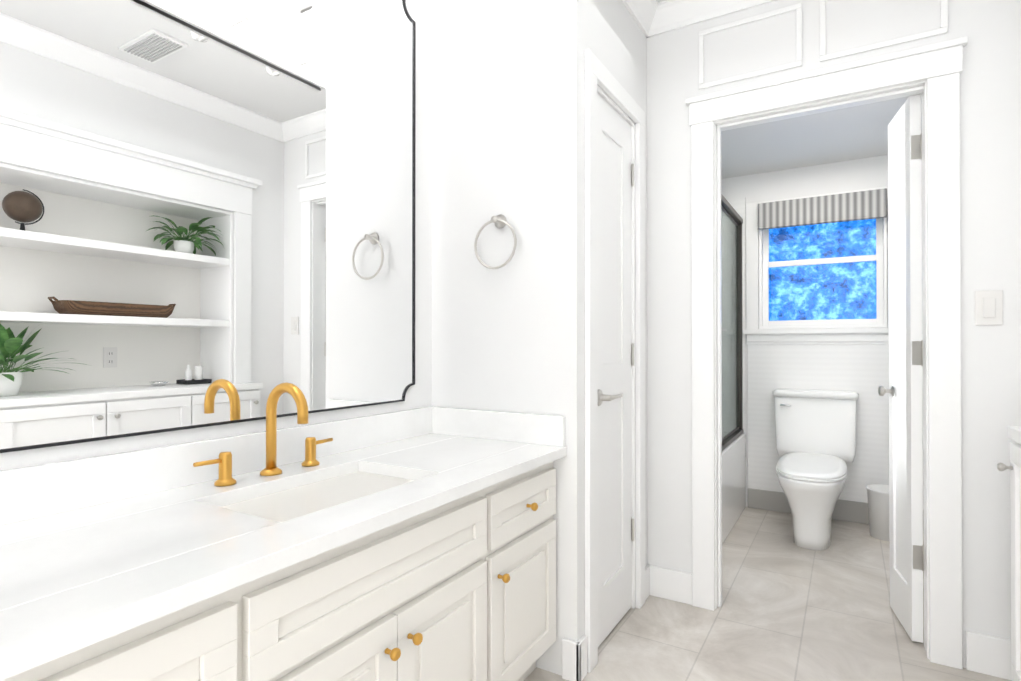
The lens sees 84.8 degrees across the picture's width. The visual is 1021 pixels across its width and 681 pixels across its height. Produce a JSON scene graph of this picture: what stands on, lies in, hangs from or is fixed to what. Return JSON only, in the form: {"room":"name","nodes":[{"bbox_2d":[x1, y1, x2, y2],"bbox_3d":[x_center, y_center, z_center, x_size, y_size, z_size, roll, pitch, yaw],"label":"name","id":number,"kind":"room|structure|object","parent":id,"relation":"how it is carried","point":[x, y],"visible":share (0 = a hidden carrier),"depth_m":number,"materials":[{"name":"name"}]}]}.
{"room":"bathroom","nodes":[
{"label":"bathroom","id":0,"kind":"room"},
{"bbox_2d":[0,0,431,470],"bbox_3d":[-0.528,-0.165,1.898,0.120,2.560,5.690,0,0,31],"label":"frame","id":1,"kind":"structure","parent":0,"point":[418,394],"depth_m":2.08,"materials":[{"name":"white paint"}]},
{"bbox_2d":[0,0,415,452],"bbox_3d":[-1.022,-0.513,0.952,0.010,1.447,2.587,0,0,31],"label":"mirror","id":2,"kind":"object","parent":1,"relation":"attached to","point":[199,228],"visible":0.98,"depth_m":1.36,"materials":[{"name":"clear glass"}]},
{"bbox_2d":[141,0,329,89],"bbox_3d":[-0.735,-0.830,1.297,0.124,0.134,0.860,0,0,31],"label":"vanity light","id":3,"kind":"object","parent":2,"relation":"attached to","point":[240,27],"visible":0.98,"depth_m":1.48,"materials":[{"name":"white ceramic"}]},
{"bbox_2d":[0,406,431,525],"bbox_3d":[-0.994,0.295,0.983,0.019,0.100,2.708,0,0,31],"label":"backsplash","id":4,"kind":"structure","parent":1,"relation":"attached to","point":[36,491],"depth_m":1.29,"materials":[{"name":"white stone"}]},
{"bbox_2d":[432,0,590,675],"bbox_3d":[-0.012,-0.164,2.047,0.610,2.560,0.120,0,0,31],"label":"wall","id":5,"kind":"structure","parent":0,"point":[508,128],"depth_m":1.96,"materials":[{"name":"white paint"}]},
{"bbox_2d":[474,214,516,268],"bbox_3d":[-0.047,-0.349,1.971,0.176,0.199,0.047,0,0,31],"label":"towel ring","id":6,"kind":"object","parent":5,"relation":"attached to","point":[498,221],"visible":0.98,"depth_m":1.97,"materials":[{"name":"grey metal"}]},
{"bbox_2d":[432,406,564,445],"bbox_3d":[-0.057,0.302,1.987,0.548,0.100,0.020,0,0,31],"label":"backsplash","id":7,"kind":"structure","parent":5,"relation":"attached to","point":[549,430],"depth_m":1.96,"materials":[{"name":"white stone"}]},
{"bbox_2d":[591,0,646,566],"bbox_3d":[0.392,-0.162,2.242,0.120,2.560,0.630,0,0,31],"label":"wall","id":8,"kind":"structure","parent":0,"point":[618,44],"depth_m":2.28,"materials":[{"name":"white paint"}]},
{"bbox_2d":[584,49,644,672],"bbox_3d":[0.353,0.067,2.176,0.160,2.100,0.600,0,0,31],"label":"trim","id":9,"kind":"structure","parent":8,"relation":"attached to","point":[596,72],"depth_m":1.93,"materials":[{"name":"white paint"}]},
{"bbox_2d":[597,92,633,646],"bbox_3d":[0.405,0.104,2.150,0.090,2.006,0.436,0,0,31],"label":"closet door","id":10,"kind":"structure","parent":8,"relation":"in","point":[615,183],"depth_m":2.18,"materials":[{"name":"white paint"}]},
{"bbox_2d":[622,0,659,30],"bbox_3d":[0.401,-1.396,2.077,0.075,0.095,0.735,0,0,31],"label":"crown molding","id":11,"kind":"structure","parent":8,"relation":"attached to","point":[653,18],"depth_m":2.36,"materials":[{"name":"white paint"}]},
{"bbox_2d":[562,488,1010,680],"bbox_3d":[0.576,1.046,1.224,1.340,0.130,5.450,0,0,31],"label":"baseboard","id":12,"kind":"structure","parent":8,"relation":"attached to","point":[988,654],"depth_m":2.36,"materials":[{"name":"white paint"}]},
{"bbox_2d":[524,507,1011,680],"bbox_3d":[0.482,1.162,1.280,2.480,0.100,5.690,0,0,31],"label":"floor","id":13,"kind":"structure","parent":0,"point":[789,609],"depth_m":2.18,"materials":[{"name":"tile"}]},
{"bbox_2d":[0,454,566,680],"bbox_3d":[-0.755,0.742,0.836,0.576,0.732,2.708,0,0,31],"label":"bathroom vanity","id":14,"kind":"object","parent":13,"relation":"on","point":[417,544],"depth_m":1.16,"materials":[{"name":"white paint"}]},
{"bbox_2d":[0,434,566,669],"bbox_3d":[-0.757,0.360,0.840,0.572,0.032,2.708,0,0,31],"label":"countertop","id":15,"kind":"structure","parent":14,"relation":"on","point":[66,576],"depth_m":0.99,"materials":[{"name":"white stone"}]},
{"bbox_2d":[193,382,332,485],"bbox_3d":[-0.577,0.227,1.428,0.164,0.240,0.400,0,0,31],"label":"faucet","id":16,"kind":"object","parent":15,"relation":"on","point":[224,460],"visible":1,"depth_m":1.44,"materials":[{"name":"gold metal"}]},
{"bbox_2d":[220,466,423,521],"bbox_3d":[-0.440,0.449,1.344,0.312,0.162,0.491,0,0,31],"label":"sink","id":17,"kind":"object","parent":15,"relation":"in","point":[291,499],"depth_m":1.40,"materials":[{"name":"white ceramic"}]},
{"bbox_2d":[722,433,745,543],"bbox_3d":[0.873,0.874,3.330,0.768,0.500,1.516,0,0,31],"label":"bathtub","id":18,"kind":"object","parent":13,"relation":"on","point":[733,480],"visible":0.12,"depth_m":3.37,"materials":[{"name":"white ceramic"}]},
{"bbox_2d":[721,194,743,450],"bbox_3d":[1.187,-0.102,3.146,0.077,1.449,1.512,0,0,31],"label":"shower door","id":19,"kind":"structure","parent":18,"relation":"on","point":[732,349],"depth_m":3.56,"materials":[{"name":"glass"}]},
{"bbox_2d":[773,388,858,550],"bbox_3d":[1.731,0.716,3.207,0.464,0.815,0.844,0,0,31],"label":"toilet","id":20,"kind":"object","parent":13,"relation":"on","point":[815,438],"visible":1,"depth_m":3.31,"materials":[{"name":"white ceramic"}]},
{"bbox_2d":[866,484,889,541],"bbox_3d":[2.158,0.986,3.196,0.208,0.275,0.208,0,0,31],"label":"trash can","id":21,"kind":"object","parent":13,"relation":"on","point":[878,501],"visible":0.62,"depth_m":3.16,"materials":[{"name":"white plastic"}]},
{"bbox_2d":[997,426,1020,680],"bbox_3d":[1.112,0.035,0.644,0.492,2.145,2.210,0,0,31],"label":"cabinet","id":22,"kind":"object","parent":13,"relation":"on","point":[1014,434],"visible":1,"depth_m":1.60,"materials":[{"name":"white paint"}]},
{"bbox_2d":[721,94,921,178],"bbox_3d":[1.347,-1.282,3.057,1.898,0.309,1.538,0,0,31],"label":"ceiling","id":23,"kind":"structure","parent":0,"point":[848,133],"depth_m":3.15,"materials":[{"name":"white paint"}]},
{"bbox_2d":[721,155,922,506],"bbox_3d":[1.973,-0.154,3.642,2.360,2.560,0.120,0,0,31],"label":"wall","id":24,"kind":"structure","parent":0,"point":[856,174],"depth_m":3.61,"materials":[{"name":"white paint"}]},
{"bbox_2d":[727,197,745,432],"bbox_3d":[0.867,-0.251,3.340,0.780,1.750,1.540,0,0,31],"label":"trim","id":25,"kind":"structure","parent":24,"relation":"attached to","point":[738,205],"depth_m":3.79,"materials":[{"name":"white paint"}]},
{"bbox_2d":[743,186,888,344],"bbox_3d":[1.988,-0.452,3.591,0.910,0.955,0.137,0,0,31],"label":"window","id":26,"kind":"structure","parent":24,"relation":"in","point":[758,323],"depth_m":3.63,"materials":[{"name":"white paint"}]},
{"bbox_2d":[758,188,886,229],"bbox_3d":[1.954,-0.824,3.537,0.710,0.170,0.046,0,0,31],"label":"shade valance","id":27,"kind":"object","parent":24,"relation":"attached to","point":[860,205],"visible":0.98,"depth_m":3.51,"materials":[{"name":"fabric"}]},
{"bbox_2d":[647,0,1020,667],"bbox_3d":[1.120,-0.163,2.229,2.360,2.560,0.100,0,0,31],"label":"wall","id":28,"kind":"structure","parent":0,"point":[990,151],"depth_m":1.99,"materials":[{"name":"white paint"}]},
{"bbox_2d":[642,0,776,37],"bbox_3d":[1.096,-1.395,2.149,1.190,0.095,0.075,0,0,31],"label":"crown molding","id":29,"kind":"structure","parent":28,"relation":"attached to","point":[674,14],"depth_m":2.35,"materials":[{"name":"white paint"}]},
{"bbox_2d":[686,0,967,668],"bbox_3d":[1.180,-0.095,2.184,0.935,2.425,0.154,0,0,31],"label":"trim","id":30,"kind":"structure","parent":28,"relation":"attached to","point":[930,73],"depth_m":2.02,"materials":[{"name":"white paint"}]},
{"bbox_2d":[878,94,923,642],"bbox_3d":[1.535,0.101,2.206,0.135,2.013,0.302,0,0,31],"label":"room door","id":31,"kind":"structure","parent":28,"relation":"in","point":[904,390],"depth_m":2.12,"materials":[{"name":"white paint"}]},
{"bbox_2d":[975,290,1002,324],"bbox_3d":[1.601,-0.110,1.871,0.072,0.116,0.012,0,0,31],"label":"switch plate","id":32,"kind":"object","parent":28,"relation":"attached to","point":[988,307],"visible":1,"depth_m":1.87,"materials":[{"name":"white plastic"}]},
{"label":"outside","id":33,"kind":"structure","parent":0,"visible":0},
{"bbox_2d":[769,219,875,320],"bbox_3d":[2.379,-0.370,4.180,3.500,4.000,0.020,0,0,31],"label":"window pane","id":34,"kind":"structure","parent":33,"point":[830,279],"depth_m":4.19,"materials":[{"name":"blue glass"}]},
{"bbox_3d":[1.201,-0.171,0.854,0.120,2.560,5.450,0,0,31],"label":"wall","id":35,"kind":"structure","parent":0,"visible":0},
{"bbox_2d":[747,334,922,502],"bbox_3d":[2.062,0.480,3.496,1.080,1.030,0.031,0,0,31],"label":"wall tile","id":36,"kind":"structure","parent":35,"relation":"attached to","point":[862,371],"depth_m":3.49,"materials":[{"name":"tile"}]}
]}

